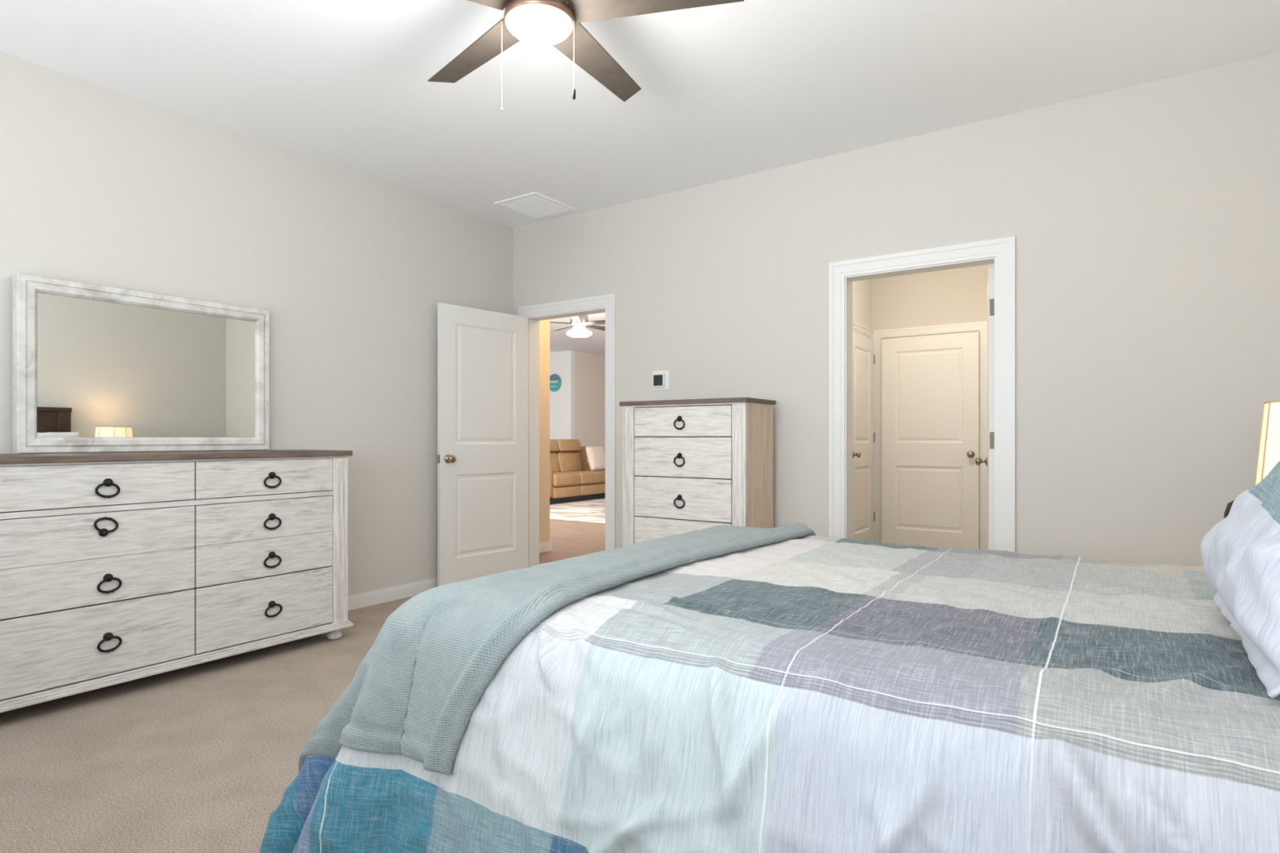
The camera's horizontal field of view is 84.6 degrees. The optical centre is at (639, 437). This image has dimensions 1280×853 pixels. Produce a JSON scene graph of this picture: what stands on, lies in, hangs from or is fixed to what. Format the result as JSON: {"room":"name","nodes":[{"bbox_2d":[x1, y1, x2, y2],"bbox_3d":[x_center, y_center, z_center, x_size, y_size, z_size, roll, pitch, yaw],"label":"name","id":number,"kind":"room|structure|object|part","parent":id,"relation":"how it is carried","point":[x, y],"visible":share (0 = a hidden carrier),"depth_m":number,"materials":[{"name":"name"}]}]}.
{"room":"bedroom","nodes":[
{"label":"bedroom","id":0,"kind":"room"},
{"bbox_2d":[0,50,513,595],"bbox_3d":[-2.390,-0.294,3.658,0.120,2.740,4.990,0,0,34],"label":"wall","id":1,"kind":"structure","parent":0,"point":[101,185],"depth_m":4.06,"materials":[{"name":"white paint"}]},
{"bbox_2d":[347,577,437,610],"bbox_3d":[-2.335,1.031,3.621,0.014,0.090,4.750,0,0,34],"label":"baseboard","id":2,"kind":"structure","parent":1,"relation":"attached to","point":[357,601],"depth_m":4.62,"materials":[{"name":"white paint"}]},
{"bbox_2d":[0,519,604,852],"bbox_3d":[-0.581,1.126,9.005,12.870,0.100,15.870,0,0,34],"label":"floor","id":3,"kind":"structure","parent":0,"point":[197,758],"depth_m":2.44,"materials":[{"name":"beige carpet"}]},
{"bbox_2d":[0,449,353,712],"bbox_3d":[-2.181,0.572,3.282,0.500,1.008,1.552,0,0,34],"label":"dresser","id":4,"kind":"object","parent":3,"relation":"on","point":[116,567],"visible":1,"depth_m":3.03,"materials":[{"name":"white wood"}]},
{"bbox_3d":[-2.189,0.826,2.883,0.015,0.292,0.666,0,0,34],"label":"drawer","id":5,"kind":"part","parent":4,"relation":"part of","materials":[{"name":"white wood"}]},
{"bbox_3d":[-2.189,0.490,2.883,0.015,0.368,0.666,0,0,34],"label":"drawer","id":6,"kind":"part","parent":4,"relation":"part of","materials":[{"name":"white wood"}]},
{"bbox_3d":[-2.189,0.192,2.883,0.015,0.168,0.666,0,0,34],"label":"drawer","id":7,"kind":"part","parent":4,"relation":"part of","materials":[{"name":"white wood"}]},
{"bbox_3d":[-2.175,0.362,2.868,0.026,0.080,0.086,0,0,34],"label":"ring pull","id":8,"kind":"part","parent":4,"relation":"part of","materials":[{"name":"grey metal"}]},
{"bbox_3d":[-2.172,0.207,2.872,0.026,0.080,0.087,0,0,34],"label":"ring pull","id":9,"kind":"part","parent":4,"relation":"part of","materials":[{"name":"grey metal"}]},
{"bbox_3d":[-2.169,0.597,2.877,0.026,0.080,0.087,0,0,34],"label":"ring pull","id":10,"kind":"part","parent":4,"relation":"part of","materials":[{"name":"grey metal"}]},
{"bbox_3d":[-2.168,0.838,2.878,0.026,0.080,0.086,0,0,34],"label":"ring pull","id":11,"kind":"part","parent":4,"relation":"part of","materials":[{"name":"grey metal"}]},
{"bbox_2d":[12,272,269,453],"bbox_3d":[-2.374,-0.318,3.459,0.070,0.772,1.078,0,0,34],"label":"mirror","id":12,"kind":"object","parent":4,"relation":"on","point":[96,368],"visible":0.99,"depth_m":3.35,"materials":[{"name":"white wood"}]},
{"bbox_3d":[-2.374,-0.318,3.459,0.021,0.630,0.936,0,0,34],"label":"glass","id":13,"kind":"part","parent":12,"relation":"part of","materials":[{"name":"white mirror"}]},
{"bbox_3d":[-2.005,0.291,3.162,0.027,0.023,1.342,0,0,34],"label":"rail","id":14,"kind":"part","parent":4,"relation":"part of","materials":[{"name":"white wood"}]},
{"bbox_3d":[-2.186,0.102,3.285,0.467,0.009,1.520,0,0,34],"label":"cornice","id":15,"kind":"part","parent":4,"relation":"part of","materials":[{"name":"brown wood"}]},
{"bbox_3d":[-2.178,0.996,3.280,0.487,0.035,1.552,0,0,34],"label":"moulding","id":16,"kind":"part","parent":4,"relation":"part of","materials":[{"name":"white wood"}]},
{"bbox_3d":[-1.813,0.826,3.438,0.015,0.292,0.664,0,0,34],"label":"drawer","id":17,"kind":"part","parent":4,"relation":"part of","materials":[{"name":"white wood"}]},
{"bbox_3d":[-1.813,0.490,3.438,0.015,0.368,0.664,0,0,34],"label":"drawer","id":18,"kind":"part","parent":4,"relation":"part of","materials":[{"name":"white wood"}]},
{"bbox_3d":[-1.813,0.192,3.438,0.015,0.168,0.664,0,0,34],"label":"drawer","id":19,"kind":"part","parent":4,"relation":"part of","materials":[{"name":"white wood"}]},
{"bbox_3d":[-1.791,0.597,3.433,0.026,0.080,0.087,0,0,34],"label":"ring pull","id":20,"kind":"part","parent":4,"relation":"part of","materials":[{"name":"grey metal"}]},
{"bbox_3d":[-1.791,0.410,3.433,0.026,0.080,0.087,0,0,34],"label":"ring pull","id":21,"kind":"part","parent":4,"relation":"part of","materials":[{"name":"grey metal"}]},
{"bbox_3d":[-1.791,0.207,3.433,0.026,0.080,0.087,0,0,34],"label":"ring pull","id":22,"kind":"part","parent":4,"relation":"part of","materials":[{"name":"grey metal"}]},
{"bbox_3d":[-1.789,0.838,3.437,0.026,0.080,0.086,0,0,34],"label":"ring pull","id":23,"kind":"part","parent":4,"relation":"part of","materials":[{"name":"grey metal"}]},
{"bbox_3d":[-1.605,0.543,3.753,0.034,0.875,0.085,0,0,34],"label":"corner post","id":24,"kind":"part","parent":4,"relation":"part of","materials":[{"name":"white wood"}]},
{"bbox_2d":[549,497,604,524],"bbox_3d":[-0.623,1.069,10.786,3.400,0.013,3.170,0,0,34],"label":"area rug","id":25,"kind":"object","parent":3,"relation":"on","point":[590,511],"visible":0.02,"depth_m":10.15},
{"bbox_2d":[549,439,604,504],"bbox_3d":[-1.309,0.541,12.037,0.940,1.030,1.930,0,0,34],"label":"sofa","id":26,"kind":"object","parent":25,"relation":"on","point":[571,478],"visible":0.58,"depth_m":11.88,"materials":[{"name":"beige leather"}]},
{"bbox_3d":[-1.796,0.696,11.328,0.890,0.520,0.210,0,0,34],"label":"armrest","id":27,"kind":"part","parent":26,"relation":"part of","materials":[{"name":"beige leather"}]},
{"bbox_2d":[549,452,559,472],"bbox_3d":[-1.650,0.416,11.748,0.320,0.360,0.638,0,0,34],"label":"cushion","id":28,"kind":"object","parent":26,"relation":"on","point":[554,457],"depth_m":11.84,"materials":[{"name":"beige leather"}]},
{"bbox_2d":[551,471,579,487],"bbox_3d":[-1.460,0.681,11.619,0.720,0.210,0.642,0,0,34],"label":"seat cushion","id":29,"kind":"object","parent":26,"relation":"on","point":[559,479],"depth_m":11.40,"materials":[{"name":"beige leather"}]},
{"bbox_2d":[555,451,582,471],"bbox_3d":[-1.296,0.416,12.270,0.320,0.360,0.598,0,0,34],"label":"cushion","id":30,"kind":"object","parent":26,"relation":"on","point":[568,461],"depth_m":12.15,"materials":[{"name":"beige leather"}]},
{"bbox_3d":[-1.585,0.546,12.218,0.280,0.780,1.840,0,0,34],"label":"panel","id":31,"kind":"part","parent":26,"relation":"part of","materials":[{"name":"beige leather"}]},
{"bbox_2d":[567,469,604,484],"bbox_3d":[-1.036,0.681,12.244,0.720,0.210,0.852,0,0,34],"label":"seat cushion","id":32,"kind":"object","parent":26,"relation":"on","point":[587,477],"depth_m":12.00,"materials":[{"name":"beige leather"}]},
{"bbox_3d":[-0.830,0.696,12.751,0.890,0.520,0.210,0,0,34],"label":"armrest","id":33,"kind":"part","parent":26,"relation":"part of","materials":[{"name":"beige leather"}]},
{"bbox_2d":[585,446,604,471],"bbox_3d":[-0.754,0.361,12.391,0.205,0.423,0.562,0,0,29],"label":"throw pillow","id":34,"kind":"object","parent":26,"relation":"on","point":[595,455],"visible":0.9,"depth_m":12.24,"materials":[{"name":"beige fabric"}]},
{"bbox_2d":[619,397,776,546],"bbox_3d":[0.345,0.425,4.330,0.875,1.302,0.421,0,0,34],"label":"dresser","id":35,"kind":"object","parent":3,"relation":"on","point":[689,464],"visible":0.48,"depth_m":4.16,"materials":[{"name":"white wood"}]},
{"bbox_3d":[-0.067,0.400,4.400,0.082,1.183,0.034,0,0,34],"label":"corner post","id":36,"kind":"part","parent":35,"relation":"part of","materials":[{"name":"white wood"}]},
{"bbox_3d":[0.231,0.379,4.169,0.077,0.084,0.026,0,0,34],"label":"ring pull","id":37,"kind":"part","parent":35,"relation":"part of","materials":[{"name":"grey metal"}]},
{"bbox_3d":[0.231,0.131,4.169,0.077,0.084,0.026,0,0,34],"label":"ring pull","id":38,"kind":"part","parent":35,"relation":"part of","materials":[{"name":"grey metal"}]},
{"bbox_3d":[0.231,-0.089,4.169,0.077,0.084,0.026,0,0,34],"label":"ring pull","id":39,"kind":"part","parent":35,"relation":"part of","materials":[{"name":"grey metal"}]},
{"bbox_3d":[0.245,0.609,4.184,0.666,0.239,0.015,0,0,34],"label":"drawer","id":40,"kind":"part","parent":35,"relation":"part of","materials":[{"name":"white wood"}]},
{"bbox_3d":[0.245,0.361,4.184,0.666,0.244,0.015,0,0,34],"label":"drawer","id":41,"kind":"part","parent":35,"relation":"part of","materials":[{"name":"white wood"}]},
{"bbox_3d":[0.245,0.115,4.184,0.666,0.236,0.015,0,0,34],"label":"drawer","id":42,"kind":"part","parent":35,"relation":"part of","materials":[{"name":"white wood"}]},
{"bbox_3d":[0.245,-0.097,4.184,0.666,0.176,0.015,0,0,34],"label":"drawer","id":43,"kind":"part","parent":35,"relation":"part of","materials":[{"name":"white wood"}]},
{"bbox_3d":[0.346,-0.195,4.329,0.845,0.010,0.378,0,0,34],"label":"cornice","id":44,"kind":"part","parent":35,"relation":"part of","materials":[{"name":"brown wood"}]},
{"bbox_3d":[0.563,0.400,3.972,0.085,1.183,0.034,0,0,34],"label":"corner post","id":45,"kind":"part","parent":35,"relation":"part of","materials":[{"name":"white wood"}]},
{"bbox_3d":[2.123,0.751,2.257,0.468,0.650,0.520,0,0,34],"label":"nightstand","id":46,"kind":"object","parent":3,"relation":"on","visible":0},
{"bbox_2d":[1223,499,1235,519],"bbox_3d":[1.887,0.310,2.212,0.085,0.232,0.085,0,0,34],"label":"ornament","id":47,"kind":"object","parent":46,"relation":"on","point":[1228,506],"visible":0.1,"depth_m":2.22,"materials":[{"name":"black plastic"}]},
{"bbox_2d":[1253,400,1279,486],"bbox_3d":[2.040,0.157,2.084,0.309,0.538,0.309,0,0,-11],"label":"table lamp","id":48,"kind":"object","parent":46,"relation":"on","point":[1268,451],"visible":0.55,"depth_m":2.12,"materials":[{"name":"beige fabric"}]},
{"bbox_3d":[0.857,0.391,1.787,2.135,1.370,1.440,0,0,34],"label":"bed","id":49,"kind":"object","parent":3,"relation":"on","visible":0},
{"bbox_2d":[259,535,1279,852],"bbox_3d":[0.562,0.761,1.804,2.406,0.823,1.975,0,0,34],"label":"comforter","id":50,"kind":"object","parent":49,"relation":"on","point":[807,694],"visible":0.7,"depth_m":1.28,"materials":[{"name":"fabric"}]},
{"bbox_2d":[298,522,816,774],"bbox_3d":[-0.080,0.639,2.306,0.722,0.609,1.803,0,0,34],"label":"throw blanket","id":51,"kind":"object","parent":50,"relation":"on","point":[415,694],"visible":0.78,"depth_m":1.67,"materials":[{"name":"teal fabric"}]},
{"bbox_2d":[1200,461,1279,698],"bbox_3d":[1.222,0.170,1.207,0.382,0.412,0.726,0,0,33],"label":"pillow","id":52,"kind":"object","parent":50,"relation":"on","point":[1240,554],"visible":1,"depth_m":1.12,"materials":[{"name":"fabric"}]},
{"bbox_2d":[436,302,528,586],"bbox_3d":[-1.139,0.064,5.175,0.171,2.000,0.791,0,0,40],"label":"door","id":53,"kind":"structure","parent":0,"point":[482,457],"depth_m":5.14,"materials":[{"name":"white paint"}]},
{"bbox_3d":[-1.395,0.146,4.875,0.025,0.060,0.002,0,0,41],"label":"latch plate","id":54,"kind":"part","parent":53,"relation":"part of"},
{"bbox_3d":[-1.354,0.146,4.922,0.171,0.062,0.062,0,0,40],"label":"knob","id":55,"kind":"part","parent":53,"relation":"part of","materials":[{"name":"gold metal"}]},
{"bbox_2d":[539,319,549,542],"bbox_3d":[-1.274,-0.294,6.194,0.120,2.740,1.300,0,0,34],"label":"wall","id":56,"kind":"structure","parent":0,"point":[544,324],"depth_m":6.63,"materials":[{"name":"beige paint"}]},
{"bbox_2d":[539,541,551,553],"bbox_3d":[-1.238,1.031,6.237,0.132,0.090,1.212,0,0,34],"label":"baseboard","id":57,"kind":"structure","parent":56,"relation":"attached to","point":[545,546],"depth_m":6.63,"materials":[{"name":"white paint"}]},
{"bbox_2d":[549,350,574,439],"bbox_3d":[-2.671,-0.294,14.393,3.360,2.740,0.120,0,0,34],"label":"wall","id":58,"kind":"structure","parent":0,"point":[562,402],"depth_m":13.51,"materials":[{"name":"white paint"}]},
{"bbox_2d":[549,373,561,391],"bbox_3d":[-1.662,-1.069,13.619,0.340,0.340,0.028,0,0,34],"label":"wall sign","id":59,"kind":"object","parent":58,"relation":"attached to","point":[555,382],"visible":0.91,"depth_m":13.61,"materials":[{"name":"teal paint"}]},
{"bbox_2d":[574,351,604,462],"bbox_3d":[-0.289,-0.294,15.018,0.120,2.740,3.590,0,0,34],"label":"wall","id":60,"kind":"structure","parent":0,"point":[589,368],"depth_m":13.88,"materials":[{"name":"beige paint"}]},
{"bbox_2d":[0,0,1279,355],"bbox_3d":[-0.581,-1.714,9.005,12.870,0.100,15.870,0,0,34],"label":"ceiling","id":61,"kind":"structure","parent":0,"point":[732,90],"depth_m":3.22,"materials":[{"name":"white paint"}]},
{"bbox_2d":[493,191,575,219],"bbox_3d":[-0.751,-1.658,5.041,0.400,0.012,0.430,0,0,34],"label":"ceiling vent","id":62,"kind":"object","parent":61,"relation":"in","point":[535,205],"visible":1,"depth_m":5.02,"materials":[{"name":"white paint"}]},
{"bbox_2d":[549,314,604,337],"bbox_3d":[-0.711,-1.446,8.573,1.292,0.437,1.257,0,0,34],"label":"ceiling fan","id":63,"kind":"object","parent":61,"relation":"hanging from","point":[580,322],"visible":0.55,"depth_m":8.47,"materials":[{"name":"white metal"}]},
{"bbox_3d":[-1.104,-1.388,8.446,0.560,0.034,0.130,0,0,-16],"label":"blade","id":64,"kind":"part","parent":63,"relation":"part of","materials":[{"name":"grey"}]},
{"bbox_3d":[-0.950,-1.388,8.866,0.130,0.034,0.560,0,0,-34],"label":"blade","id":65,"kind":"part","parent":63,"relation":"part of","materials":[{"name":"grey"}]},
{"bbox_3d":[-0.753,-1.388,8.170,0.130,0.034,0.560,0,0,2],"label":"blade","id":66,"kind":"part","parent":63,"relation":"part of","materials":[{"name":"brown"}]},
{"bbox_2d":[566,328,591,337],"bbox_3d":[-0.739,-1.276,8.550,0.310,0.097,0.310,0,0,34],"label":"diffuser","id":67,"kind":"object","parent":63,"relation":"attached to","point":[575,332],"depth_m":8.45,"materials":[{"name":"white glass"}]},
{"bbox_3d":[-0.504,-1.388,8.849,0.130,0.034,0.560,0,0,38],"label":"blade","id":68,"kind":"part","parent":63,"relation":"part of","materials":[{"name":"grey"}]},
{"bbox_3d":[-0.382,-1.388,8.419,0.560,0.034,0.130,0,0,20],"label":"blade","id":69,"kind":"part","parent":63,"relation":"part of","materials":[{"name":"grey"}]},
{"bbox_2d":[427,0,744,110],"bbox_3d":[-0.353,-1.383,2.413,1.288,0.563,1.291,0,0,34],"label":"ceiling fan","id":70,"kind":"object","parent":61,"relation":"hanging from","point":[556,23],"visible":1,"depth_m":2.39,"materials":[{"name":"brown wood"}]},
{"bbox_3d":[-0.605,-1.442,2.658,0.144,0.029,0.578,0,0,-42],"label":"blade","id":71,"kind":"part","parent":70,"relation":"part of","materials":[{"name":"brown wood"}]},
{"bbox_3d":[-0.695,-1.442,2.207,0.578,0.029,0.144,0,0,-24],"label":"blade","id":72,"kind":"part","parent":70,"relation":"part of","materials":[{"name":"brown wood"}]},
{"bbox_3d":[-0.465,-1.255,2.364,0.003,0.292,0.003,0,0,34],"label":"pull chain","id":73,"kind":"part","parent":70,"relation":"part of","materials":[{"name":"white metal"}]},
{"bbox_2d":[506,4,572,45],"bbox_3d":[-0.340,-1.377,2.371,0.220,0.035,0.220,0,0,34],"label":"diffuser","id":74,"kind":"object","parent":70,"relation":"attached to","point":[533,24],"depth_m":2.33,"materials":[{"name":"white glass"}]},
{"bbox_3d":[-0.221,-1.285,2.353,0.003,0.232,0.003,0,0,34],"label":"pull chain","id":75,"kind":"part","parent":70,"relation":"part of","materials":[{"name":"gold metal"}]},
{"bbox_3d":[-0.148,-1.442,2.712,0.144,0.029,0.578,0,0,30],"label":"blade","id":76,"kind":"part","parent":70,"relation":"part of","materials":[{"name":"brown wood"}]},
{"bbox_3d":[0.044,-1.442,2.294,0.578,0.029,0.144,0,0,12],"label":"blade","id":77,"kind":"part","parent":70,"relation":"part of","materials":[{"name":"brown wood"}]},
{"bbox_2d":[852,279,872,329],"bbox_3d":[1.435,-0.294,5.697,0.120,2.740,2.680,0,0,34],"label":"wall","id":78,"kind":"structure","parent":0,"point":[862,291],"depth_m":6.53,"materials":[{"name":"white paint"}]},
{"bbox_2d":[852,321,873,338],"bbox_3d":[1.995,0.024,6.399,0.020,2.105,0.860,0,0,34],"label":"trim","id":79,"kind":"structure","parent":78,"relation":"attached to","point":[856,327],"depth_m":6.46,"materials":[{"name":"white paint"}]},
{"bbox_2d":[852,330,875,541],"bbox_3d":[2.037,0.064,6.376,0.103,2.000,0.709,0,0,34],"label":"door","id":80,"kind":"structure","parent":78,"relation":"in","point":[863,356],"depth_m":6.38,"materials":[{"name":"white paint"}]},
{"bbox_3d":[1.887,0.146,6.124,0.068,0.062,0.062,0,0,34],"label":"knob","id":81,"kind":"part","parent":80,"relation":"part of","materials":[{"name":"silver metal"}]},
{"bbox_2d":[513,52,1279,566],"bbox_3d":[0.992,-0.294,4.306,4.750,2.740,0.120,0,0,34],"label":"wall","id":82,"kind":"structure","parent":0,"point":[1144,220],"depth_m":3.50,"materials":[{"name":"white paint"}]},
{"bbox_2d":[518,293,616,567],"bbox_3d":[-0.531,0.024,5.329,0.940,2.105,0.138,0,0,34],"label":"trim","id":83,"kind":"structure","parent":82,"relation":"attached to","point":[606,304],"depth_m":5.28,"materials":[{"name":"white paint"}]},
{"bbox_2d":[652,370,669,390],"bbox_3d":[0.138,-0.392,4.798,0.136,0.132,0.024,0,0,34],"label":"thermostat","id":84,"kind":"object","parent":82,"relation":"attached to","point":[660,379],"visible":1,"depth_m":4.79,"materials":[{"name":"white plastic"}]},
{"bbox_2d":[828,235,1015,552],"bbox_3d":[1.550,0.024,3.917,0.970,2.105,0.138,0,0,34],"label":"trim","id":85,"kind":"structure","parent":82,"relation":"attached to","point":[1001,252],"depth_m":3.84,"materials":[{"name":"white paint"}]},
{"bbox_2d":[975,263,994,550],"bbox_3d":[2.053,0.064,4.111,0.171,2.000,0.790,0,0,26],"label":"door","id":86,"kind":"structure","parent":82,"relation":"in","point":[989,460],"depth_m":3.77,"materials":[{"name":"white paint"}]},
{"bbox_3d":[2.197,0.146,4.410,0.171,0.062,0.062,0,0,26],"label":"knob","id":87,"kind":"part","parent":86,"relation":"part of","materials":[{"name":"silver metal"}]},
{"bbox_2d":[872,264,988,339],"bbox_3d":[2.986,-0.294,6.337,1.970,2.740,0.120,0,0,34],"label":"wall","id":88,"kind":"structure","parent":0,"point":[954,295],"depth_m":6.48,"materials":[{"name":"white paint"}]},
{"bbox_2d":[873,320,986,550],"bbox_3d":[2.657,0.024,6.475,1.004,2.105,0.020,0,0,34],"label":"trim","id":89,"kind":"structure","parent":88,"relation":"attached to","point":[981,326],"depth_m":6.42,"materials":[{"name":"white paint"}]},
{"bbox_2d":[881,332,979,549],"bbox_3d":[2.633,0.064,6.433,0.842,2.000,0.103,0,0,34],"label":"door","id":90,"kind":"structure","parent":88,"relation":"in","point":[931,384],"depth_m":6.44,"materials":[{"name":"white paint"}]},
{"bbox_3d":[2.921,0.146,6.217,0.062,0.062,0.068,0,0,34],"label":"knob","id":91,"kind":"part","parent":90,"relation":"part of","materials":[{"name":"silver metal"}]}
]}

